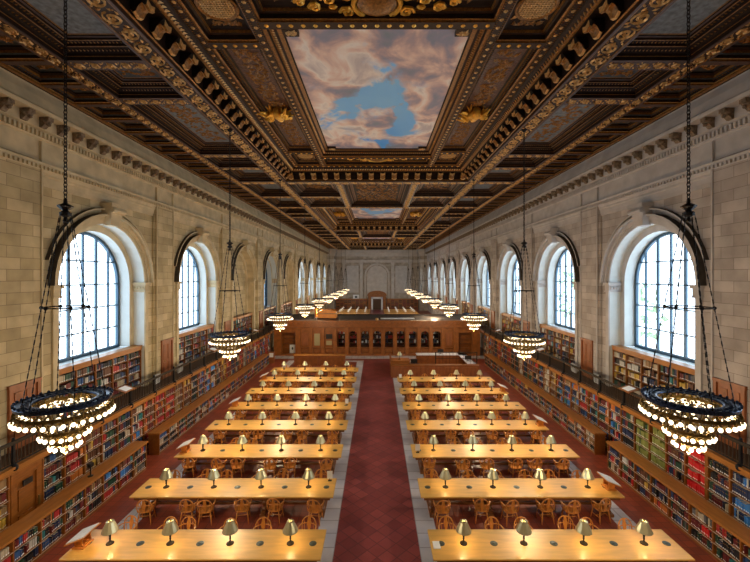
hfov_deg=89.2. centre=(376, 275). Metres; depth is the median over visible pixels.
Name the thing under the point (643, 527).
table lamp
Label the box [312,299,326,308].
basket
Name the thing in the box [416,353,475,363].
countertop
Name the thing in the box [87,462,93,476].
camera
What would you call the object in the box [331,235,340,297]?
chandelier
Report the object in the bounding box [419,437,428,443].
armchair
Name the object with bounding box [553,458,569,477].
armchair
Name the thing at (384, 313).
table
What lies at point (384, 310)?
table
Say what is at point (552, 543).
outlet plate
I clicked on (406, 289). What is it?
chandelier
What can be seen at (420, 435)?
armchair
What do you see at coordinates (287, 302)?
bookcase
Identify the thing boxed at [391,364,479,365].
countertop
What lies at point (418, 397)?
table lamp
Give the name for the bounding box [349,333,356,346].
storage rack
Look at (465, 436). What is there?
armchair
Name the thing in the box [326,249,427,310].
wall
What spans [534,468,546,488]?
table lamp
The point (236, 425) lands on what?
table
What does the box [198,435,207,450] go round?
table lamp
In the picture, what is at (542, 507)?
armchair
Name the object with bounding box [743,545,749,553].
book
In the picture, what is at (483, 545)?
table
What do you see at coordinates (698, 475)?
book
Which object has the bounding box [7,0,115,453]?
chandelier
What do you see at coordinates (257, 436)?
armchair
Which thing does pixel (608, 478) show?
open book
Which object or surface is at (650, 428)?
bookcase
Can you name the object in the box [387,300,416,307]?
books
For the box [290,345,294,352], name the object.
stand
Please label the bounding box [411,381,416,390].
table lamp
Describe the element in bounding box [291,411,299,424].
table lamp
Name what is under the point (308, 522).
armchair
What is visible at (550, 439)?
table lamp
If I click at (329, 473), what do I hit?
sign holder
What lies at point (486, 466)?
armchair
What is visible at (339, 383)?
table lamp
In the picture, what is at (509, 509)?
armchair
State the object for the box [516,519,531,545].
table lamp
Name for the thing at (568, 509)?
armchair
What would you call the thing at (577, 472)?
armchair
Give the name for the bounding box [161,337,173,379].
door
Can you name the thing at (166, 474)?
table lamp
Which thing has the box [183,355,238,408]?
books
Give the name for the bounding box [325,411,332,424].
table lamp
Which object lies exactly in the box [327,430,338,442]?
armchair
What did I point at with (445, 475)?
table lamp
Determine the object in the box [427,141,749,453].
wall
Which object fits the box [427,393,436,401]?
armchair
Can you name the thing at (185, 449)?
book stand
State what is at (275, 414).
armchair
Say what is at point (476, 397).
table lamp
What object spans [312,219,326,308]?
chandelier
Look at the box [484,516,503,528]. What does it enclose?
armchair
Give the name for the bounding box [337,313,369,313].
table
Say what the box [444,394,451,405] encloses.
table lamp
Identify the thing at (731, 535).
book
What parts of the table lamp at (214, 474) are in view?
lamp shade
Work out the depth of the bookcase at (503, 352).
34.72 m
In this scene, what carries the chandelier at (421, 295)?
hanging from the ceiling
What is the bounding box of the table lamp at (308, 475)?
[302,468,314,488]
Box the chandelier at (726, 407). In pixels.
[638,0,745,453]
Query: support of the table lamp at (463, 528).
on the table at (483, 545)
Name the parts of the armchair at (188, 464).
seat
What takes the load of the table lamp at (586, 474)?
on the table at (430, 489)
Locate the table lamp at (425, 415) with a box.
[421,411,428,424]
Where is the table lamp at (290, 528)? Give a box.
[283,519,297,545]
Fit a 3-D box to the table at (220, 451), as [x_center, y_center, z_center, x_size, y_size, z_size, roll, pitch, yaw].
[-5.020,7.964,16.550,7.020,0.792,1.220,0,0,0]
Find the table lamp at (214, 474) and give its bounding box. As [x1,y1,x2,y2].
[207,468,219,488]
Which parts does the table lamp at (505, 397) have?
lamp shade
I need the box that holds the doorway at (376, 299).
[367,291,386,309]
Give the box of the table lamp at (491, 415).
[488,411,495,424]
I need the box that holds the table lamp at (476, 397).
[473,394,480,405]
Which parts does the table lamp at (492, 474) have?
lamp shade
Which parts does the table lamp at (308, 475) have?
lamp shade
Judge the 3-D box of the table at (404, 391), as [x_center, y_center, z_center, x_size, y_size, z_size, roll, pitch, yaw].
[5.020,7.964,25.190,7.020,0.792,1.220,0,0,0]
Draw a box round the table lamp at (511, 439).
[507,435,516,450]
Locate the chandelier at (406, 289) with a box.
[405,244,411,292]
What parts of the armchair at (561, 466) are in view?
seat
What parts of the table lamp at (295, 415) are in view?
lamp shade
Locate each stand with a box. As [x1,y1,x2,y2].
[63,522,100,549]
[176,438,195,452]
[229,398,239,406]
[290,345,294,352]
[497,383,506,391]
[533,415,547,425]
[596,472,621,490]
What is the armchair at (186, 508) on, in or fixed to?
on the floor at (376, 512)
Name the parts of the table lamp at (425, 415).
lamp shade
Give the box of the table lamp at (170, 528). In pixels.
[162,519,178,545]
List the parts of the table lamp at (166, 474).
lamp shade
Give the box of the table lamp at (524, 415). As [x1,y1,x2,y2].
[521,411,529,424]
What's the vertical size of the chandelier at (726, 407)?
10.377 m
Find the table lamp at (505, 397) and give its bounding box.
[502,394,509,405]
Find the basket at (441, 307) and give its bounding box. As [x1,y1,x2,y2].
[440,306,457,316]
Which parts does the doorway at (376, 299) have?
marble frame, door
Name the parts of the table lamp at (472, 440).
lamp shade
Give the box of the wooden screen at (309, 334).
[273,314,480,355]
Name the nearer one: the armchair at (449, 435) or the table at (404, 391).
the armchair at (449, 435)
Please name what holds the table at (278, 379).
on the floor at (376, 512)
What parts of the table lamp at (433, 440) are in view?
lamp shade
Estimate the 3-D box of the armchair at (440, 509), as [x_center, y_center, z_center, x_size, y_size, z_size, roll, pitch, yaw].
[2.205,7.913,12.881,0.598,0.900,0.490,0,0,-2]
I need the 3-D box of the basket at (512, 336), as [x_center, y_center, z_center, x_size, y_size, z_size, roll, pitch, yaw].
[6.603,3.181,17.050,1.730,1.199,1.725,0,0,0]
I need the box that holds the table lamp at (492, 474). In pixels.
[487,468,498,488]
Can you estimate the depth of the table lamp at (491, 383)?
25.08 m
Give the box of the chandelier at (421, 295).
[419,228,430,301]
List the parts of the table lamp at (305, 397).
lamp shade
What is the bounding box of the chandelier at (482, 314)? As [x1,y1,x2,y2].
[461,179,486,330]
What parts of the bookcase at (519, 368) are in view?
shelf, shelf, shelf, shelf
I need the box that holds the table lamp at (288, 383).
[285,380,291,390]
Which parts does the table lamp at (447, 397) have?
lamp shade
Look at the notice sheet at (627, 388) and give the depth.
16.39 m
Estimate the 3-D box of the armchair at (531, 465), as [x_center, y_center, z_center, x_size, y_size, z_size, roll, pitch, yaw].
[6.564,7.913,15.817,0.598,0.900,0.490,0,0,-3]
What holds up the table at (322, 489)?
on the floor at (376, 512)
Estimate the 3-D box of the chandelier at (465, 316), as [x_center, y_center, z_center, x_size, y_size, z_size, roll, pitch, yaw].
[6.600,3.218,25.900,1.663,1.123,1.663,0,0,0]
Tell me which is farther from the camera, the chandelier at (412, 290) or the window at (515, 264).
the chandelier at (412, 290)
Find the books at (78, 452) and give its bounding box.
[0,303,749,561]
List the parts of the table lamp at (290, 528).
lamp shade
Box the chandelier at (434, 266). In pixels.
[427,219,441,308]
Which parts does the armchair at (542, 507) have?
seat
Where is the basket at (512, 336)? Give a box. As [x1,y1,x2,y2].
[504,332,544,359]
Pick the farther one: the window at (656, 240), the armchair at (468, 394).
the armchair at (468, 394)
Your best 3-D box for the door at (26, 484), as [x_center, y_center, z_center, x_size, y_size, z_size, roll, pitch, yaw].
[-11.165,7.165,11.950,0.390,2.390,1.100,0,0,0]
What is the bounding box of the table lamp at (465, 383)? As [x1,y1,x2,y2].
[462,380,468,390]
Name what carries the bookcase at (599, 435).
on the floor at (376, 512)
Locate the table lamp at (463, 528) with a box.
[456,519,470,545]
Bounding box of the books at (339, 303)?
[336,300,366,307]
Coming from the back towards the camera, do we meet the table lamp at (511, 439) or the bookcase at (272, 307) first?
the bookcase at (272, 307)
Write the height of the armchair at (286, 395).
0.900 m
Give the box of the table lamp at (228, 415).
[224,411,232,424]
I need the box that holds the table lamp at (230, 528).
[222,519,237,545]
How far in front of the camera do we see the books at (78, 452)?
17.32 m
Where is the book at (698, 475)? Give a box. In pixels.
[696,472,701,480]
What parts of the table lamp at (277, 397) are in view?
lamp shade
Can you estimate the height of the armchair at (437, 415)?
0.900 m
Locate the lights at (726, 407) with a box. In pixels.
[639,392,744,453]
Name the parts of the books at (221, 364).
shelf, shelf, shelf, shelf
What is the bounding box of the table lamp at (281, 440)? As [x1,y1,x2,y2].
[276,435,285,450]
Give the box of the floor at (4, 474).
[0,300,331,480]
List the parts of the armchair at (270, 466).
seat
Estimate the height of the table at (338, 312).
0.792 m
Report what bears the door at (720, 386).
in the wall at (605, 249)
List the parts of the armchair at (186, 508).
seat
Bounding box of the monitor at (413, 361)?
[409,359,419,363]
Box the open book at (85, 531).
[66,523,98,543]
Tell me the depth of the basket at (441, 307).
34.47 m
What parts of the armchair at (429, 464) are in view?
seat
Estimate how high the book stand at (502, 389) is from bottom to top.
0.418 m
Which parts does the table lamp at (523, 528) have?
lamp shade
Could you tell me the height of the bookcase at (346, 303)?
2.750 m
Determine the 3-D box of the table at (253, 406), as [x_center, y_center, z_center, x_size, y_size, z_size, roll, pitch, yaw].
[-5.020,7.964,22.310,7.020,0.792,1.220,0,0,0]
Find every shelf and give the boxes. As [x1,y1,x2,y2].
[115,385,135,392]
[618,385,638,392]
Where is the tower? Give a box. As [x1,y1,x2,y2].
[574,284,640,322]
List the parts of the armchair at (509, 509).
seat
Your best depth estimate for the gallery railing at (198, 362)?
17.18 m
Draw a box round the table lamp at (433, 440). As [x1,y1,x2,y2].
[429,434,437,450]
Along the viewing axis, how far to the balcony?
17.40 m
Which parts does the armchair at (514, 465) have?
seat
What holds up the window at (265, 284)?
in the wall at (148, 249)
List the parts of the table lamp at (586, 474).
lamp shade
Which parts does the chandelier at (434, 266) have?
hanging chain, chain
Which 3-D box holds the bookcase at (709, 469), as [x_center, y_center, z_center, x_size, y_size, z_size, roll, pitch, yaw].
[11.178,7.165,9.350,0.363,2.390,6.700,0,0,0]
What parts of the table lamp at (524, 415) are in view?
lamp shade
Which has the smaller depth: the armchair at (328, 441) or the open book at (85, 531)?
the open book at (85, 531)
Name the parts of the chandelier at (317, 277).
hanging chain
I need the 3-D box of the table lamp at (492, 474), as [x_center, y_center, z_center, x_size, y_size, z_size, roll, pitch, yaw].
[4.170,7.245,13.670,0.440,0.700,0.440,0,0,-12]
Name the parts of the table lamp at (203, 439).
lamp shade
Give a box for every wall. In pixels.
[0,141,326,455]
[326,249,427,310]
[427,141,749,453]
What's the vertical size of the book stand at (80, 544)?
0.418 m
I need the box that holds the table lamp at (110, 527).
[101,519,118,545]
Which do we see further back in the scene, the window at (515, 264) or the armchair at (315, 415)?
the window at (515, 264)
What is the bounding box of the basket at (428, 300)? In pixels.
[427,299,441,308]
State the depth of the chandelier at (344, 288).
78.96 m
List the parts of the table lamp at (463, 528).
lamp shade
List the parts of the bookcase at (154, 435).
panel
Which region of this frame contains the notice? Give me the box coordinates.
[432,541,440,548]
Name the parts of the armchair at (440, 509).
seat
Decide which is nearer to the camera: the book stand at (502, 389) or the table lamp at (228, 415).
the table lamp at (228, 415)
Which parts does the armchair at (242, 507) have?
seat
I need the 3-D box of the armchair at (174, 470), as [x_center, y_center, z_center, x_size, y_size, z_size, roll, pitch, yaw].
[-7.809,7.913,14.441,0.598,0.900,0.490,0,0,4]
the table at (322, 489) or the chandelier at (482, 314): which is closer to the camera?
the table at (322, 489)
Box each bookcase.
[0,441,147,561]
[0,476,9,531]
[42,382,182,503]
[59,345,141,412]
[147,354,269,454]
[179,324,213,365]
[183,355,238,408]
[233,313,251,331]
[239,336,269,369]
[264,306,275,326]
[284,301,291,314]
[335,298,367,309]
[386,298,418,309]
[462,301,469,314]
[478,306,489,326]
[484,336,513,368]
[484,354,606,454]
[502,313,520,331]
[514,351,570,408]
[540,324,574,365]
[571,382,705,499]
[606,441,749,561]
[612,345,694,412]
[706,456,749,528]
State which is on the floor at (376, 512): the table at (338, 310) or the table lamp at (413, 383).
the table at (338, 310)
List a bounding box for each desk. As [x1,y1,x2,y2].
[293,354,345,366]
[390,352,479,377]
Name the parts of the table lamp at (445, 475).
lamp shade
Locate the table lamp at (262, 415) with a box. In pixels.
[258,411,265,424]
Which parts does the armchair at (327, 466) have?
seat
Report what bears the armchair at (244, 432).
on the floor at (376, 512)
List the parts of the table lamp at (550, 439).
lamp shade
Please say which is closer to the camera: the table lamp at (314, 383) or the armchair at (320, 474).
the armchair at (320, 474)
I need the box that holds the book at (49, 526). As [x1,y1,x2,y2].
[48,525,52,532]
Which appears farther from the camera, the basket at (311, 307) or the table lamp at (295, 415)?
the basket at (311, 307)
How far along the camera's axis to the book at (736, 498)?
11.67 m
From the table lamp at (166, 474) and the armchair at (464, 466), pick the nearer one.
the table lamp at (166, 474)
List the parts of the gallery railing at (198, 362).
baluster panel, post, baluster panel, baluster panel, post, baluster panel, post, baluster panel, post, baluster panel, post, baluster panel, baluster panel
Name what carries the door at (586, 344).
in the wall at (605, 249)
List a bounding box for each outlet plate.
[136,541,144,545]
[196,541,203,545]
[256,541,263,545]
[309,541,316,545]
[490,541,497,545]
[550,541,557,545]
[609,541,617,545]
[662,541,670,545]
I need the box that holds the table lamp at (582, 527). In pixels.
[575,519,591,545]
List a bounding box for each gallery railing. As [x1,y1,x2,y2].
[0,325,269,471]
[484,325,749,470]
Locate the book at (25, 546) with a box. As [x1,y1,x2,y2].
[24,545,27,552]
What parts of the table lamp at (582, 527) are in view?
lamp shade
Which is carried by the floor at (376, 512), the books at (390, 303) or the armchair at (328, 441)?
the armchair at (328, 441)
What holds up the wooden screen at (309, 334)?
on the floor at (376, 512)
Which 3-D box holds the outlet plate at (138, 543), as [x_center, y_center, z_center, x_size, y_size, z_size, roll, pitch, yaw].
[-6.720,7.581,10.790,0.210,0.026,0.210,0,0,0]
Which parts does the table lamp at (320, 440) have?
lamp shade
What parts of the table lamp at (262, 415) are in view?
lamp shade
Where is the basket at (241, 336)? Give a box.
[209,332,249,359]
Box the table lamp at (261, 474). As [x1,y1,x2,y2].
[255,468,266,488]
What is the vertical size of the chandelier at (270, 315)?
10.350 m
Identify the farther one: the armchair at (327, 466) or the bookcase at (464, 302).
the bookcase at (464, 302)
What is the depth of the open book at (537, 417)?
19.32 m
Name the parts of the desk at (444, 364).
panel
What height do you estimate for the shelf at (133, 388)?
0.170 m
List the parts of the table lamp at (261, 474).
lamp shade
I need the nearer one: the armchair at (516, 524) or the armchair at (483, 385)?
the armchair at (516, 524)
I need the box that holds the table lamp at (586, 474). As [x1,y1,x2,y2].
[581,468,594,488]
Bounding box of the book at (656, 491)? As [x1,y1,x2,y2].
[655,488,658,496]
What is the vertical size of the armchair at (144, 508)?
0.900 m
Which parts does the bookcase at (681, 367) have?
shelf, shelf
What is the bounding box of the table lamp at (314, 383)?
[311,381,316,390]
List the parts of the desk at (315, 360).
panel, panel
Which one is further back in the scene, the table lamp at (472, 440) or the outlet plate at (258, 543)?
the table lamp at (472, 440)
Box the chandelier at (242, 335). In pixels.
[208,129,249,359]
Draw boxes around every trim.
[0,67,328,260]
[425,69,749,260]
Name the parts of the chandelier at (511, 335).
chain, chain, chain, hanging chain, chain, chain, chain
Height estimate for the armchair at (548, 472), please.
0.900 m
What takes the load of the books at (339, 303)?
on the bookcase at (346, 303)
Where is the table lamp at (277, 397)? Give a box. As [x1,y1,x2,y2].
[273,394,280,405]
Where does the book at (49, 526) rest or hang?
on the bookcase at (8, 536)
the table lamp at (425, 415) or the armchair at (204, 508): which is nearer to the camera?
the armchair at (204, 508)
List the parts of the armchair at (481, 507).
seat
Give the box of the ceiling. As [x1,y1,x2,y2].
[0,0,749,249]
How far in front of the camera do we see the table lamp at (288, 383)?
25.09 m
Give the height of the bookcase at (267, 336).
2.390 m
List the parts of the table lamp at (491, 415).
lamp shade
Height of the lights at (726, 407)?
1.199 m
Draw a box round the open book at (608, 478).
[597,471,620,485]
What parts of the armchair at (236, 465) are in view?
seat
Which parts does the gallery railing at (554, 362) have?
baluster panel, baluster panel, post, baluster panel, post, baluster panel, post, baluster panel, post, baluster panel, baluster panel, post, baluster panel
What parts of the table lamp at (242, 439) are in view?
lamp shade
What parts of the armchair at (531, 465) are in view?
seat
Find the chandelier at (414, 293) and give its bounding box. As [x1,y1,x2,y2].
[413,235,422,297]
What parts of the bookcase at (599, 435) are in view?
panel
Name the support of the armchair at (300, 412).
on the floor at (376, 512)
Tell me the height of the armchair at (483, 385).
0.900 m
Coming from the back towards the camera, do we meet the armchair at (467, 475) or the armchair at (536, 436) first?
the armchair at (536, 436)
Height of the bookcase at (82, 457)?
2.390 m
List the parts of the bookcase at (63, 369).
shelf, shelf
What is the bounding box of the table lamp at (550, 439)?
[546,435,555,450]
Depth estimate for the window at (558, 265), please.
26.88 m
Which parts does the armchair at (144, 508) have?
seat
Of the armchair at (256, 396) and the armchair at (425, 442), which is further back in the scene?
the armchair at (256, 396)
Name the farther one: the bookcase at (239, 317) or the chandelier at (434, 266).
the chandelier at (434, 266)
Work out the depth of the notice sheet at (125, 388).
16.39 m
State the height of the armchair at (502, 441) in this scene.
0.900 m
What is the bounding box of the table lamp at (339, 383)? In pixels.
[337,381,342,390]
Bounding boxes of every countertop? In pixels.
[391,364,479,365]
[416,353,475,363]
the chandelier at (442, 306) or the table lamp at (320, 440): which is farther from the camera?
the chandelier at (442, 306)
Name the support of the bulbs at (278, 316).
on the chandelier at (270, 315)
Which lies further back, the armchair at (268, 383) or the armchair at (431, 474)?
the armchair at (268, 383)
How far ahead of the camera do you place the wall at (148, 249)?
19.52 m
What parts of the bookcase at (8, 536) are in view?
shelf, panel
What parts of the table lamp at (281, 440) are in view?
lamp shade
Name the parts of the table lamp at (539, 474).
lamp shade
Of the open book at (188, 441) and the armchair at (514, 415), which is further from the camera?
the armchair at (514, 415)
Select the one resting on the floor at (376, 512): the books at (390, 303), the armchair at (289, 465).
the armchair at (289, 465)
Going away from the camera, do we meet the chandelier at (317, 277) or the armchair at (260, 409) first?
the armchair at (260, 409)
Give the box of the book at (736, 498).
[735,497,740,506]
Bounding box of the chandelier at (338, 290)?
[337,240,345,295]
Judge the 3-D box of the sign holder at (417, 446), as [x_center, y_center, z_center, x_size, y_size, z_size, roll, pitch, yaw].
[1.750,7.415,16.350,0.200,0.360,0.100,0,0,0]
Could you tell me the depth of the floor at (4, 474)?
17.11 m
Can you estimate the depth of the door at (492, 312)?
39.31 m
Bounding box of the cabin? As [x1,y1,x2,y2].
[315,308,337,317]
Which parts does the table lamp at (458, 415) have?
lamp shade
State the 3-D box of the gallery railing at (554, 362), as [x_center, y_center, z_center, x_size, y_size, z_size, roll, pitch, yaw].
[10.860,5.348,22.200,0.190,1.006,32.570,0,0,0]
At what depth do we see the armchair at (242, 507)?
12.80 m
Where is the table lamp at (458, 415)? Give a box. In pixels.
[454,411,462,424]
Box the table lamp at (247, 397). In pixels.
[244,394,251,405]
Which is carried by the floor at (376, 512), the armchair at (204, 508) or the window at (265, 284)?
the armchair at (204, 508)
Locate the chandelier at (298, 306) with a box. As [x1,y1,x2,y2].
[295,204,313,316]
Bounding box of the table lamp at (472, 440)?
[468,435,477,450]
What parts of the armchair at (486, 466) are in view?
seat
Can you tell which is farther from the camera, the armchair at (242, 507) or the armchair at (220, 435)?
the armchair at (220, 435)
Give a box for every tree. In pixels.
[561,267,574,326]
[640,282,668,344]
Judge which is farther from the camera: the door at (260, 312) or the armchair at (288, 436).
the door at (260, 312)
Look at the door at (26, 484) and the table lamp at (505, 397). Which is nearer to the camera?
the door at (26, 484)
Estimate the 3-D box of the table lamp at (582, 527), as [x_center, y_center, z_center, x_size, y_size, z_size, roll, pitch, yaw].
[5.870,7.245,10.790,0.440,0.700,0.440,0,0,-13]
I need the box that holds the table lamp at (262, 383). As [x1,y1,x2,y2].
[259,380,265,390]
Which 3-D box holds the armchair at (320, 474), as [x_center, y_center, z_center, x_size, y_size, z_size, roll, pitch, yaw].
[-2.137,7.913,14.503,0.598,0.900,0.490,0,0,-8]
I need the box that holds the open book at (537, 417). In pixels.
[533,414,546,422]
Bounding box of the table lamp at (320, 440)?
[316,434,325,450]
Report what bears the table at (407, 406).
on the floor at (376, 512)
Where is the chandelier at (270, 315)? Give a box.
[267,179,292,330]
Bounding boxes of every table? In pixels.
[59,529,326,561]
[129,478,336,517]
[174,444,343,473]
[205,420,347,443]
[228,402,351,419]
[245,388,354,401]
[259,377,356,387]
[270,367,358,376]
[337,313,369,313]
[338,310,369,311]
[338,312,368,312]
[384,310,415,311]
[384,313,418,313]
[385,312,416,312]
[397,377,494,387]
[399,388,508,401]
[402,402,525,419]
[406,420,548,443]
[410,444,579,473]
[417,478,624,517]
[427,529,694,561]
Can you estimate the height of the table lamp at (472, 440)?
0.700 m
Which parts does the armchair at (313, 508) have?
seat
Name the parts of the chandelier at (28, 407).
chain, chain, chain, hanging chain, chain, chain, chain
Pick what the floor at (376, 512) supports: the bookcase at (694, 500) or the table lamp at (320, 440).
the bookcase at (694, 500)
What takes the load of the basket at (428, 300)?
on the chandelier at (434, 266)
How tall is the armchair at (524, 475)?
0.900 m
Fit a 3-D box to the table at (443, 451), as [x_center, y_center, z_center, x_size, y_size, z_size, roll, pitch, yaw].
[5.020,7.964,16.550,7.020,0.792,1.220,0,0,0]
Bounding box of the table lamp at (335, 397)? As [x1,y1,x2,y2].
[331,394,338,405]
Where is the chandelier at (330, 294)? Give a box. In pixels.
[323,228,334,301]
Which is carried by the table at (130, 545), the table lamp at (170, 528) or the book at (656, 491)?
the table lamp at (170, 528)
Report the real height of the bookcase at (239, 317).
2.170 m
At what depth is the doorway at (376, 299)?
94.38 m
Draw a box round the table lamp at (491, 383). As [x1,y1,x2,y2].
[488,380,494,390]
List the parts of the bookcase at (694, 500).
panel, shelf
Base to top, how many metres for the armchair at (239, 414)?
0.900 m
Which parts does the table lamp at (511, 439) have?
lamp shade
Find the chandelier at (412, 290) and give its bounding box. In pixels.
[408,240,416,295]
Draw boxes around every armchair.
[118,515,137,528]
[136,499,156,524]
[157,516,177,528]
[171,469,179,477]
[178,516,195,528]
[179,498,198,524]
[182,457,196,477]
[197,468,210,477]
[197,499,215,526]
[211,458,226,477]
[213,429,226,443]
[219,469,232,477]
[219,518,237,528]
[230,458,244,477]
[234,498,251,523]
[236,409,246,419]
[239,429,250,442]
[247,438,257,461]
[252,429,264,443]
[253,393,261,401]
[253,517,271,528]
[258,409,268,419]
[263,458,277,475]
[266,380,273,387]
[266,498,284,524]
[271,409,281,419]
[273,468,288,477]
[280,430,292,443]
[283,457,296,477]
[284,393,293,401]
[291,438,303,461]
[293,381,301,387]
[293,409,303,419]
[296,430,307,443]
[298,515,316,528]
[307,499,324,525]
[308,409,318,419]
[314,469,326,477]
[318,393,326,401]
[319,459,332,472]
[325,437,337,443]
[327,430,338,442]
[334,409,344,419]
[339,393,347,399]
[406,393,414,401]
[410,408,420,419]
[416,429,427,443]
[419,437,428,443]
[422,457,435,477]
[424,469,438,477]
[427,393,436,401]
[433,500,450,526]
[435,409,444,419]
[438,516,455,528]
[444,429,456,443]
[450,437,462,460]
[455,459,469,477]
[461,393,469,401]
[462,429,473,443]
[462,470,476,477]
[472,498,489,523]
[474,409,484,418]
[479,381,487,387]
[479,458,493,477]
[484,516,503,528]
[485,430,497,443]
[494,393,502,400]
[497,438,507,461]
[500,499,518,526]
[504,429,516,442]
[507,458,522,477]
[508,409,518,419]
[514,517,532,528]
[518,469,532,477]
[526,458,541,475]
[530,430,542,443]
[535,498,554,524]
[544,469,556,477]
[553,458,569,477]
[557,515,575,528]
[560,500,580,526]
[571,470,581,477]
[581,517,598,528]
[590,498,611,524]
[618,518,634,528]
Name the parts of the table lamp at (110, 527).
lamp shade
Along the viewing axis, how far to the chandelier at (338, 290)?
69.98 m
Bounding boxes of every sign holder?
[327,471,332,480]
[415,444,419,452]
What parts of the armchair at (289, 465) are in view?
seat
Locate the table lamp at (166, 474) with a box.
[159,468,172,488]
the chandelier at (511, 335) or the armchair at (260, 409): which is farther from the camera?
the armchair at (260, 409)
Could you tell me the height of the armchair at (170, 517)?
0.900 m
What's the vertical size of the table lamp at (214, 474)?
0.700 m
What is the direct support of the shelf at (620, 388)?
attached to the gallery railing at (554, 362)
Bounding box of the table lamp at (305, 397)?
[302,394,309,405]
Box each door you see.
[7,377,41,453]
[10,459,41,525]
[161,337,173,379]
[224,320,230,343]
[259,310,262,331]
[491,310,494,331]
[523,320,529,343]
[580,337,592,379]
[712,377,746,453]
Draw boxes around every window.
[59,232,119,362]
[179,248,198,329]
[264,268,266,306]
[487,268,489,306]
[513,259,520,314]
[555,248,574,329]
[634,232,694,362]
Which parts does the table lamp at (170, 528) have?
lamp shade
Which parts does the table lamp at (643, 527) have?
lamp shade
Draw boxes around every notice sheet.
[118,386,131,390]
[622,386,635,390]
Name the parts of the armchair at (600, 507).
seat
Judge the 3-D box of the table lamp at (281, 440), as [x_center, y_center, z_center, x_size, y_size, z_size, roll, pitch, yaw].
[-4.170,7.245,16.550,0.440,0.700,0.440,0,0,-10]
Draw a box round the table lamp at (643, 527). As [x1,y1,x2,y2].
[635,519,652,545]
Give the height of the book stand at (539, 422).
0.418 m
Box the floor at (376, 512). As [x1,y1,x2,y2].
[36,309,717,561]
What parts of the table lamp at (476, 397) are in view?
lamp shade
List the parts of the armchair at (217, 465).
seat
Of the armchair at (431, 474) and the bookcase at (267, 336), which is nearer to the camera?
the armchair at (431, 474)
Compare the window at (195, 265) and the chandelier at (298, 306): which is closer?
the window at (195, 265)
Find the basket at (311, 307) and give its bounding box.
[296,306,313,316]
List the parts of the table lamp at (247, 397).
lamp shade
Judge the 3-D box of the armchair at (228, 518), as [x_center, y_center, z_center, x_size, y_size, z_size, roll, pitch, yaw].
[-4.524,7.913,11.512,0.598,0.900,0.490,0,0,6]
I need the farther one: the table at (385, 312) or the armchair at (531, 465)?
the table at (385, 312)
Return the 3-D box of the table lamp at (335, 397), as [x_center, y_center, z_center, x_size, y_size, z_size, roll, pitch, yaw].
[-2.460,7.245,22.310,0.440,0.700,0.440,0,0,-23]
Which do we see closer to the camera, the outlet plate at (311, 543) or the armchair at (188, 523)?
the outlet plate at (311, 543)
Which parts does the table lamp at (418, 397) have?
lamp shade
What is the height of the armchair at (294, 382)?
0.900 m
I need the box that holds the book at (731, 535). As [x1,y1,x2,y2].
[730,534,735,543]
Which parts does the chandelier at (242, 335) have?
chain, chain, hanging chain, chain, chain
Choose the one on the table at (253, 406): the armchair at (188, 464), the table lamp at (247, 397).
the table lamp at (247, 397)
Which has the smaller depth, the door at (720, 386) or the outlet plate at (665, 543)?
the outlet plate at (665, 543)
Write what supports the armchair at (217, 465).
on the floor at (376, 512)
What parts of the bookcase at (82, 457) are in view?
shelf, shelf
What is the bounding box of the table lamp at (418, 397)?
[415,394,422,405]
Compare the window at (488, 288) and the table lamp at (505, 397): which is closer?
the table lamp at (505, 397)
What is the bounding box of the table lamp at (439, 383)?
[437,381,442,390]
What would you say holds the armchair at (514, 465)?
on the floor at (376, 512)
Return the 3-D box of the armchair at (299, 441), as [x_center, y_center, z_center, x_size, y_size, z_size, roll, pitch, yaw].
[-3.598,7.913,17.294,0.598,0.900,0.490,0,0,10]
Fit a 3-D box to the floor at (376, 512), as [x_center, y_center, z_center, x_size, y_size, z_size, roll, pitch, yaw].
[0.000,8.360,46.000,28.400,0.001,98.000,0,0,0]
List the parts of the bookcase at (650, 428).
shelf, shelf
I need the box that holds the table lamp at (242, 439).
[237,435,246,450]
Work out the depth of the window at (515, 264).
36.39 m
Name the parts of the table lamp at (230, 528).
lamp shade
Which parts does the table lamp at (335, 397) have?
lamp shade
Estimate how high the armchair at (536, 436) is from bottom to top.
0.900 m
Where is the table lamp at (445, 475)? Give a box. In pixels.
[439,468,451,488]
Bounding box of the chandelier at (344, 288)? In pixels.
[341,244,348,292]
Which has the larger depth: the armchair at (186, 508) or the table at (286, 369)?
the table at (286, 369)
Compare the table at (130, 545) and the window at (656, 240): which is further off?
the window at (656, 240)
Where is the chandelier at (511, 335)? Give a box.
[504,129,545,359]
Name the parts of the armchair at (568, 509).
seat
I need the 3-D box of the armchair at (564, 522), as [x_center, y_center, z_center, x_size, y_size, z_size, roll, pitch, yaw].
[5.840,7.913,11.638,0.598,0.900,0.490,0,0,7]
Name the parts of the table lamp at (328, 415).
lamp shade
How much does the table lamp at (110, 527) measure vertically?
0.700 m
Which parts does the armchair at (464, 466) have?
seat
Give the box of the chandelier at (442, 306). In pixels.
[440,204,458,316]
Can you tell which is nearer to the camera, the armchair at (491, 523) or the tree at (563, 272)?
the armchair at (491, 523)
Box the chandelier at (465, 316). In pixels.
[462,314,485,330]
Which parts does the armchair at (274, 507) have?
seat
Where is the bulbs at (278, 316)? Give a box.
[268,314,291,330]
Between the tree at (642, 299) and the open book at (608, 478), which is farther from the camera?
the tree at (642, 299)
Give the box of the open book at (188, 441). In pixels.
[176,438,193,448]
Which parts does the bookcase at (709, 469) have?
shelf, shelf, shelf, shelf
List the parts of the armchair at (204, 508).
seat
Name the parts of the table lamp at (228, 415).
lamp shade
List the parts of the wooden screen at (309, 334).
panel, panel, panel, cornice, panel, panel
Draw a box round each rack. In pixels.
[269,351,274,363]
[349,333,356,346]
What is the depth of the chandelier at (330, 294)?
52.21 m
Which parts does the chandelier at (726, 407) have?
chain, chain, chain, hanging chain, chain, chain, chain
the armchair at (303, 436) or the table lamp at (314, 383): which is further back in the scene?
the table lamp at (314, 383)

